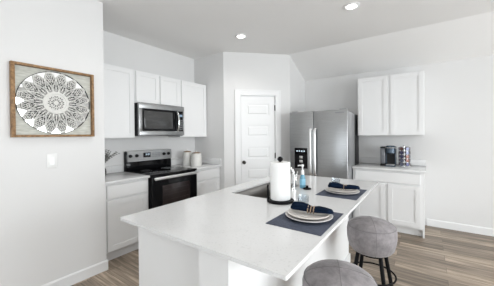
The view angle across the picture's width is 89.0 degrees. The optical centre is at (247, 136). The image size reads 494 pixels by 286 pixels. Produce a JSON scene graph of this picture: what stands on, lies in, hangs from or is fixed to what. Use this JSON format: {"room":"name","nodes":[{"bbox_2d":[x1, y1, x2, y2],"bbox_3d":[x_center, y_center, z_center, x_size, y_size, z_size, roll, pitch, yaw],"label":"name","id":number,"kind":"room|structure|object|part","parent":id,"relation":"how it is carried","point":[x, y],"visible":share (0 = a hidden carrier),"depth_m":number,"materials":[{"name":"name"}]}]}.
{"room":"kitchen","nodes":[
{"label":"kitchen","id":0,"kind":"room"},
{"bbox_2d":[0,0,105,285],"bbox_3d":[-3.016,0.024,1.260,0.846,2.818,4.015,0,1,35],"label":"wall","id":1,"kind":"structure","parent":0,"point":[53,220],"depth_m":2.27,"materials":[{"name":"paint"}]},
{"bbox_2d":[9,60,94,136],"bbox_3d":[-1.738,-0.309,2.286,0.048,0.618,0.621,0,1,35],"label":"framed wall art","id":2,"kind":"object","parent":1,"relation":"attached to","point":[45,101],"visible":1,"depth_m":2.25,"materials":[{"name":"brown wood"}]},
{"bbox_2d":[47,153,56,167],"bbox_3d":[-1.767,0.216,2.274,0.012,0.128,0.080,0,1,35],"label":"light switch","id":3,"kind":"object","parent":1,"relation":"attached to","point":[51,158],"visible":1,"depth_m":2.27,"materials":[{"name":"white plastic"}]},
{"bbox_2d":[42,259,107,285],"bbox_3d":[-2.649,1.379,1.028,0.014,0.105,4.029,0,1,35],"label":"baseboard","id":4,"kind":"structure","parent":1,"relation":"attached to","point":[71,279],"depth_m":2.45,"materials":[{"name":"paint"}]},
{"bbox_2d":[103,31,194,166],"bbox_3d":[-1.646,-0.010,3.815,0.120,2.818,2.339,0,1,35],"label":"wall","id":5,"kind":"structure","parent":0,"point":[120,51],"depth_m":3.84,"materials":[{"name":"paint"}]},
{"bbox_2d":[105,165,123,173],"bbox_3d":[-1.918,0.444,3.307,0.019,0.096,0.579,0,1,35],"label":"backsplash","id":6,"kind":"structure","parent":5,"relation":"attached to","point":[117,168],"depth_m":3.43,"materials":[{"name":"white stone"}]},
{"bbox_2d":[104,63,134,137],"bbox_3d":[-1.798,-0.439,3.211,0.328,0.912,0.578,0,1,35],"label":"upper cabinet","id":7,"kind":"object","parent":5,"relation":"attached to","point":[119,117],"visible":0.56,"depth_m":3.18,"materials":[{"name":"paint"}]},
{"bbox_2d":[134,70,179,105],"bbox_3d":[-1.411,-0.683,3.757,0.328,0.438,0.760,0,1,35],"label":"upper cabinet","id":8,"kind":"object","parent":5,"relation":"attached to","point":[148,87],"visible":0.77,"depth_m":3.61,"materials":[{"name":"paint"}]},
{"bbox_3d":[-1.394,-0.681,3.513,0.020,0.416,0.356,0,1,35],"label":"door","id":9,"kind":"part","parent":8,"relation":"part of","materials":[{"name":"paint"}]},
{"bbox_2d":[134,102,183,135],"bbox_3d":[-1.353,-0.239,3.721,0.460,0.448,0.753,0,1,35],"label":"microwave","id":10,"kind":"object","parent":8,"relation":"attached to","point":[151,119],"visible":0.96,"depth_m":3.56,"materials":[{"name":"silver metal"}]},
{"bbox_3d":[-1.216,-0.236,3.639,0.025,0.305,0.686,0,1,35],"label":"door glass","id":11,"kind":"part","parent":10,"relation":"part of","materials":[{"name":"black glass"}]},
{"bbox_3d":[-1.047,-0.231,3.804,0.057,0.312,0.024,0,1,35],"label":"handle","id":12,"kind":"part","parent":10,"relation":"part of","materials":[{"name":"silver metal"}]},
{"bbox_3d":[-1.175,-0.685,3.822,0.020,0.416,0.356,0,1,35],"label":"door","id":13,"kind":"part","parent":8,"relation":"part of","materials":[{"name":"paint"}]},
{"bbox_2d":[168,80,206,136],"bbox_3d":[-1.017,-0.455,4.310,0.328,0.912,0.586,0,1,35],"label":"upper cabinet","id":14,"kind":"object","parent":5,"relation":"attached to","point":[192,95],"visible":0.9,"depth_m":4.20,"materials":[{"name":"paint"}]},
{"bbox_3d":[-0.893,-0.453,4.219,0.020,0.892,0.542,0,1,35],"label":"door","id":15,"kind":"part","parent":14,"relation":"part of","materials":[{"name":"paint"}]},
{"bbox_2d":[194,52,304,189],"bbox_3d":[0.120,-0.032,4.609,2.155,2.818,0.570,-1,1,-9],"label":"wall","id":16,"kind":"structure","parent":0,"point":[222,73],"depth_m":4.35,"materials":[{"name":"paint"}]},
{"bbox_2d":[171,158,220,164],"bbox_3d":[-0.879,0.427,4.228,0.646,0.096,0.586,0,1,35],"label":"backsplash","id":17,"kind":"structure","parent":16,"relation":"attached to","point":[204,160],"depth_m":4.34,"materials":[{"name":"white stone"}]},
{"bbox_2d":[235,89,280,184],"bbox_3d":[0.181,0.283,4.378,0.804,2.190,0.124,-1,1,-10],"label":"trim","id":18,"kind":"structure","parent":16,"relation":"attached to","point":[276,94],"depth_m":4.28,"materials":[{"name":"paint"}]},
{"bbox_2d":[241,96,275,183],"bbox_3d":[0.198,0.335,4.339,0.612,2.068,0.097,-1,1,-10],"label":"door","id":19,"kind":"structure","parent":16,"relation":"in","point":[257,112],"depth_m":4.35,"materials":[{"name":"paint"}]},
{"bbox_2d":[71,225,493,285],"bbox_3d":[0.764,1.455,0.710,7.640,0.100,7.702,0,1,35],"label":"floor","id":20,"kind":"structure","parent":0,"point":[444,257],"depth_m":2.74,"materials":[{"name":"wood"}]},
{"bbox_2d":[105,178,147,260],"bbox_3d":[-1.664,0.964,3.135,0.628,0.882,0.574,0,1,35],"label":"base cabinet","id":21,"kind":"object","parent":20,"relation":"on","point":[122,199],"visible":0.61,"depth_m":2.92,"materials":[{"name":"paint"}]},
{"bbox_3d":[-1.411,0.616,2.968,0.020,0.147,0.485,0,1,35],"label":"drawer","id":22,"kind":"part","parent":21,"relation":"part of","materials":[{"name":"paint"}]},
{"bbox_3d":[-1.407,0.992,2.971,0.020,0.564,0.485,0,1,35],"label":"door","id":23,"kind":"part","parent":21,"relation":"part of","materials":[{"name":"paint"}]},
{"bbox_2d":[105,165,149,184],"bbox_3d":[-1.662,0.458,3.126,0.646,0.126,0.579,0,1,35],"label":"countertop","id":24,"kind":"structure","parent":21,"relation":"on","point":[114,174],"depth_m":3.17,"materials":[{"name":"white stone"}]},
{"bbox_2d":[105,150,119,175],"bbox_3d":[-1.826,0.328,3.167,0.360,0.329,0.344,0,0,6],"label":"sprigs","id":25,"kind":"object","parent":24,"relation":"on","point":[106,155],"visible":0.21,"depth_m":3.16,"materials":[{"name":"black plant"}]},
{"bbox_2d":[124,149,197,209],"bbox_3d":[-1.230,0.797,3.650,0.722,1.200,0.757,0,1,35],"label":"range","id":26,"kind":"object","parent":20,"relation":"on","point":[167,184],"visible":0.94,"depth_m":3.54,"materials":[{"name":"black metal"}]},
{"bbox_3d":[-1.490,0.275,3.833,0.072,0.155,0.741,0,1,35],"label":"control panel","id":27,"kind":"part","parent":26,"relation":"part of","materials":[{"name":"metal"}]},
{"bbox_2d":[126,166,196,176],"bbox_3d":[-1.227,0.489,3.643,0.611,0.027,0.757,0,1,35],"label":"cooktop","id":28,"kind":"object","parent":26,"relation":"in","point":[154,171],"depth_m":3.57,"materials":[{"name":"black glass"}]},
{"bbox_3d":[-0.985,0.856,3.477,0.031,0.690,0.749,0,1,35],"label":"oven door","id":29,"kind":"part","parent":26,"relation":"part of","materials":[{"name":"black glass"}]},
{"bbox_3d":[-0.957,0.529,3.452,0.047,0.038,0.731,0,1,35],"label":"oven handle","id":30,"kind":"part","parent":26,"relation":"part of","materials":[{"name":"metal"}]},
{"bbox_2d":[195,167,219,195],"bbox_3d":[-0.881,0.948,4.237,0.628,0.882,0.580,0,1,35],"label":"base cabinet","id":31,"kind":"object","parent":20,"relation":"on","point":[208,180],"visible":0.34,"depth_m":4.05,"materials":[{"name":"paint"}]},
{"bbox_2d":[171,158,220,169],"bbox_3d":[-0.879,0.442,4.228,0.646,0.126,0.586,0,1,35],"label":"countertop","id":32,"kind":"structure","parent":31,"relation":"on","point":[206,162],"depth_m":4.29,"materials":[{"name":"white stone"}]},
{"bbox_2d":[183,150,191,165],"bbox_3d":[-1.013,0.345,4.230,0.156,0.262,0.156,0,1,35],"label":"canister","id":33,"kind":"object","parent":32,"relation":"on","point":[186,154],"visible":0.94,"depth_m":4.16,"materials":[{"name":"white ceramic"}]},
{"bbox_2d":[191,151,201,165],"bbox_3d":[-0.843,0.352,4.141,0.172,0.247,0.172,0,1,35],"label":"canister","id":34,"kind":"object","parent":32,"relation":"on","point":[196,157],"visible":0.98,"depth_m":4.07,"materials":[{"name":"white ceramic"}]},
{"bbox_3d":[-0.636,0.600,4.058,0.020,0.147,0.520,0,1,35],"label":"drawer","id":35,"kind":"part","parent":31,"relation":"part of","materials":[{"name":"paint"}]},
{"bbox_3d":[-0.633,0.976,4.062,0.020,0.564,0.520,0,1,35],"label":"door","id":36,"kind":"part","parent":31,"relation":"part of","materials":[{"name":"paint"}]},
{"bbox_2d":[138,215,349,285],"bbox_3d":[0.182,0.950,2.170,0.854,0.896,2.088,0,1,35],"label":"kitchen island","id":37,"kind":"object","parent":20,"relation":"on","point":[163,261],"visible":0.41,"depth_m":1.44,"materials":[{"name":"paint"}]},
{"bbox_2d":[120,174,377,280],"bbox_3d":[0.287,0.492,2.085,1.138,0.017,2.118,0,1,35],"label":"island countertop","id":38,"kind":"structure","parent":37,"relation":"on","point":[226,224],"depth_m":1.42,"materials":[{"name":"white stone"}]},
{"bbox_2d":[235,182,297,197],"bbox_3d":[0.202,0.616,2.360,0.387,0.234,0.692,0,1,35],"label":"sink","id":39,"kind":"object","parent":38,"relation":"in","point":[260,191],"visible":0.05,"depth_m":2.56,"materials":[{"name":"metal"}]},
{"bbox_2d":[267,156,293,204],"bbox_3d":[0.247,0.316,1.891,0.204,0.339,0.204,0,1,35],"label":"paper towel holder","id":40,"kind":"object","parent":38,"relation":"on","point":[269,200],"visible":0.68,"depth_m":1.85,"materials":[{"name":"black metal"}]},
{"bbox_3d":[0.155,0.415,1.892,0.019,0.117,0.015,0,0,1],"label":"tension arm","id":41,"kind":"part","parent":40,"relation":"part of","materials":[{"name":"black metal"}]},
{"bbox_2d":[270,161,289,200],"bbox_3d":[0.247,0.327,1.892,0.149,0.278,0.149,0,1,35],"label":"paper towel roll","id":42,"kind":"object","parent":40,"relation":"on","point":[279,171],"visible":0.95,"depth_m":1.83,"materials":[{"name":"white paper"}]},
{"bbox_2d":[290,166,297,190],"bbox_3d":[0.356,0.368,2.296,0.228,0.225,0.056,0,1,35],"label":"kitchen faucet","id":43,"kind":"object","parent":38,"relation":"on","point":[293,180],"visible":0.82,"depth_m":2.24,"materials":[{"name":"silver metal"}]},
{"bbox_2d":[298,164,305,187],"bbox_3d":[0.510,0.368,2.364,0.071,0.222,0.056,0,1,35],"label":"soap dispenser","id":44,"kind":"object","parent":38,"relation":"on","point":[302,177],"visible":0.99,"depth_m":2.34,"materials":[{"name":"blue plastic"}]},
{"bbox_2d":[300,175,305,187],"bbox_3d":[0.517,0.416,2.360,0.056,0.125,0.056,0,1,35],"label":"bottle","id":45,"kind":"object","parent":44,"relation":"on","point":[302,178],"depth_m":2.34,"materials":[{"name":"blue plastic"}]},
{"bbox_2d":[266,212,342,235],"bbox_3d":[0.352,0.486,1.501,0.320,0.003,0.418,0,1,35],"label":"placemat","id":46,"kind":"object","parent":38,"relation":"on","point":[282,220],"visible":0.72,"depth_m":1.39,"materials":[{"name":"grey fabric"}]},
{"bbox_2d":[285,210,332,222],"bbox_3d":[0.368,0.473,1.510,0.278,0.022,0.278,0,1,35],"label":"dinner plate","id":47,"kind":"object","parent":46,"relation":"on","point":[330,217],"visible":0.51,"depth_m":1.44,"materials":[{"name":"white ceramic"}]},
{"bbox_2d":[287,208,329,219],"bbox_3d":[0.367,0.463,1.515,0.250,0.022,0.250,0,1,35],"label":"salad plate","id":48,"kind":"object","parent":47,"relation":"on","point":[296,213],"visible":0.65,"depth_m":1.49,"materials":[{"name":"white ceramic"}]},
{"bbox_2d":[291,201,333,213],"bbox_3d":[0.384,0.426,1.516,0.260,0.056,0.073,0,1,26],"label":"cloth napkin","id":49,"kind":"object","parent":48,"relation":"on","point":[301,206],"visible":0.93,"depth_m":1.50,"materials":[{"name":"blue fabric"}]},
{"bbox_2d":[315,189,366,199],"bbox_3d":[0.813,0.476,2.162,0.320,0.003,0.418,0,1,35],"label":"placemat","id":50,"kind":"object","parent":38,"relation":"on","point":[324,192],"visible":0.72,"depth_m":2.05,"materials":[{"name":"grey fabric"}]},
{"bbox_2d":[325,188,359,194],"bbox_3d":[0.808,0.464,2.148,0.278,0.022,0.278,0,1,35],"label":"dinner plate","id":51,"kind":"object","parent":50,"relation":"on","point":[326,189],"visible":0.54,"depth_m":2.08,"materials":[{"name":"white ceramic"}]},
{"bbox_2d":[327,187,357,192],"bbox_3d":[0.807,0.453,2.153,0.250,0.022,0.250,0,1,35],"label":"salad plate","id":52,"kind":"object","parent":51,"relation":"on","point":[328,188],"visible":0.7,"depth_m":2.14,"materials":[{"name":"white ceramic"}]},
{"bbox_2d":[328,182,359,188],"bbox_3d":[0.821,0.419,2.147,0.260,0.053,0.074,0,1,20],"label":"cloth napkin","id":53,"kind":"object","parent":52,"relation":"on","point":[337,185],"visible":0.99,"depth_m":2.13,"materials":[{"name":"blue fabric"}]},
{"bbox_3d":[0.451,1.347,1.984,0.202,0.100,2.088,0,1,35],"label":"baseboard","id":54,"kind":"part","parent":37,"relation":"part of","materials":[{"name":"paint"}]},
{"bbox_2d":[290,108,358,219],"bbox_3d":[1.295,0.477,4.179,0.908,1.787,0.925,0,1,35],"label":"refrigerator","id":55,"kind":"object","parent":20,"relation":"on","point":[326,142],"visible":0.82,"depth_m":3.83,"materials":[{"name":"grey metal"}]},
{"bbox_3d":[0.874,0.458,4.027,0.397,1.715,0.068,0,1,35],"label":"door","id":56,"kind":"part","parent":55,"relation":"part of","materials":[{"name":"metal"}]},
{"bbox_3d":[0.972,0.231,3.877,0.037,0.733,0.066,0,1,35],"label":"handle","id":57,"kind":"part","parent":55,"relation":"part of","materials":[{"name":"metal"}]},
{"bbox_3d":[1.028,0.231,3.838,0.037,0.733,0.066,0,1,35],"label":"handle","id":58,"kind":"part","parent":55,"relation":"part of","materials":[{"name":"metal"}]},
{"bbox_3d":[1.247,0.457,3.763,0.505,1.715,0.068,0,1,35],"label":"door","id":59,"kind":"part","parent":55,"relation":"part of","materials":[{"name":"metal"}]},
{"bbox_2d":[302,259,377,285],"bbox_3d":[0.483,1.038,1.320,0.374,0.713,0.374,0,1,35],"label":"bar stool","id":60,"kind":"object","parent":20,"relation":"on","point":[327,272],"visible":1,"depth_m":1.28,"materials":[{"name":"grey fabric"}]},
{"bbox_2d":[347,216,397,285],"bbox_3d":[1.026,1.027,2.081,0.374,0.713,0.374,0,1,35],"label":"bar stool","id":61,"kind":"object","parent":20,"relation":"on","point":[372,237],"visible":0.92,"depth_m":1.95,"materials":[{"name":"grey fabric"}]},
{"bbox_3d":[0.866,1.166,2.064,0.117,0.439,0.031,-1,0,-7],"label":"leg","id":62,"kind":"part","parent":61,"relation":"part of","materials":[{"name":"black metal"}]},
{"bbox_3d":[1.008,1.163,2.243,0.030,0.439,0.117,-1,0,-7],"label":"leg","id":63,"kind":"part","parent":61,"relation":"part of","materials":[{"name":"black metal"}]},
{"bbox_3d":[1.024,0.804,2.079,0.374,0.264,0.374,0,1,35],"label":"seat","id":64,"kind":"part","parent":61,"relation":"part of","materials":[{"name":"grey fabric"}]},
{"bbox_3d":[1.046,1.165,1.922,0.030,0.439,0.117,-1,0,-7],"label":"leg","id":65,"kind":"part","parent":61,"relation":"part of","materials":[{"name":"black metal"}]},
{"bbox_3d":[1.187,1.163,2.101,0.117,0.439,0.031,-1,0,-7],"label":"leg","id":66,"kind":"part","parent":61,"relation":"part of","materials":[{"name":"black metal"}]},
{"bbox_2d":[353,169,424,237],"bbox_3d":[2.182,0.924,3.883,0.906,0.882,0.628,0,1,35],"label":"base cabinet","id":67,"kind":"object","parent":20,"relation":"on","point":[398,198],"visible":0.71,"depth_m":3.56,"materials":[{"name":"paint"}]},
{"bbox_3d":[1.829,0.955,3.761,0.404,0.559,0.020,0,1,35],"label":"door","id":68,"kind":"part","parent":67,"relation":"part of","materials":[{"name":"paint"}]},
{"bbox_3d":[1.998,0.581,3.636,0.827,0.147,0.020,0,1,35],"label":"drawer","id":69,"kind":"part","parent":67,"relation":"part of","materials":[{"name":"paint"}]},
{"bbox_2d":[352,157,425,172],"bbox_3d":[2.177,0.418,3.870,0.932,0.126,0.646,0,1,35],"label":"countertop","id":70,"kind":"structure","parent":67,"relation":"on","point":[417,165],"depth_m":3.85,"materials":[{"name":"white stone"}]},
{"bbox_2d":[380,145,396,166],"bbox_3d":[2.206,0.291,3.930,0.220,0.320,0.250,0,1,35],"label":"coffee maker","id":71,"kind":"object","parent":70,"relation":"on","point":[388,154],"visible":1,"depth_m":3.91,"materials":[{"name":"black plastic"}]},
{"bbox_3d":[2.160,0.295,3.994,0.067,0.240,0.180,0,1,35],"label":"water tank","id":72,"kind":"part","parent":71,"relation":"part of","materials":[{"name":"clear plastic"}]},
{"bbox_2d":[398,145,410,166],"bbox_3d":[2.374,0.283,3.805,0.170,0.334,0.170,0,1,35],"label":"pod carousel","id":73,"kind":"object","parent":70,"relation":"on","point":[403,145],"visible":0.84,"depth_m":3.77,"materials":[{"name":"silver metal"}]},
{"bbox_3d":[2.182,0.954,3.511,0.385,0.559,0.020,0,1,35],"label":"door","id":74,"kind":"part","parent":67,"relation":"part of","materials":[{"name":"paint"}]},
{"bbox_2d":[98,0,493,80],"bbox_3d":[0.741,-1.272,0.687,7.640,0.521,7.702,0,1,35],"label":"ceiling","id":75,"kind":"structure","parent":0,"point":[323,39],"depth_m":3.29,"materials":[{"name":"paint"}]},
{"bbox_2d":[235,34,246,38],"bbox_3d":[-0.092,-1.424,3.564,0.172,0.012,0.172,0,1,35],"label":"recessed light","id":76,"kind":"object","parent":75,"relation":"in","point":[240,36],"visible":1,"depth_m":3.56,"materials":[{"name":"white plastic"}]},
{"bbox_2d":[343,2,359,9],"bbox_3d":[1.139,-1.427,2.754,0.172,0.012,0.172,0,1,35],"label":"recessed light","id":77,"kind":"object","parent":75,"relation":"in","point":[353,5],"visible":1,"depth_m":2.74,"materials":[{"name":"white plastic"}]},
{"bbox_2d":[305,55,493,228],"bbox_3d":[3.527,0.121,3.378,5.980,2.475,0.120,0,1,35],"label":"wall","id":78,"kind":"structure","parent":0,"point":[456,146],"depth_m":3.69,"materials":[{"name":"paint"}]},
{"bbox_2d":[357,71,424,135],"bbox_3d":[2.259,-0.489,3.991,0.899,0.930,0.328,0,1,35],"label":"upper cabinet","id":79,"kind":"object","parent":78,"relation":"attached to","point":[393,104],"visible":1,"depth_m":3.83,"materials":[{"name":"paint"}]},
{"bbox_3d":[1.989,-0.485,3.995,0.420,0.910,0.020,0,1,35],"label":"door","id":80,"kind":"part","parent":79,"relation":"part of","materials":[{"name":"paint"}]},
{"bbox_3d":[2.359,-0.486,3.732,0.412,0.910,0.020,0,1,35],"label":"door","id":81,"kind":"part","parent":79,"relation":"part of","materials":[{"name":"paint"}]},
{"bbox_2d":[361,157,425,165],"bbox_3d":[2.358,0.400,4.125,0.932,0.096,0.019,0,1,35],"label":"backsplash","id":82,"kind":"structure","parent":78,"relation":"attached to","point":[418,162],"depth_m":4.07,"materials":[{"name":"white stone"}]},
{"bbox_2d":[427,219,493,236],"bbox_3d":[4.347,1.304,2.732,3.900,0.105,0.014,0,1,35],"label":"baseboard","id":83,"kind":"structure","parent":78,"relation":"attached to","point":[430,222],"depth_m":3.62,"materials":[{"name":"paint"}]}
]}

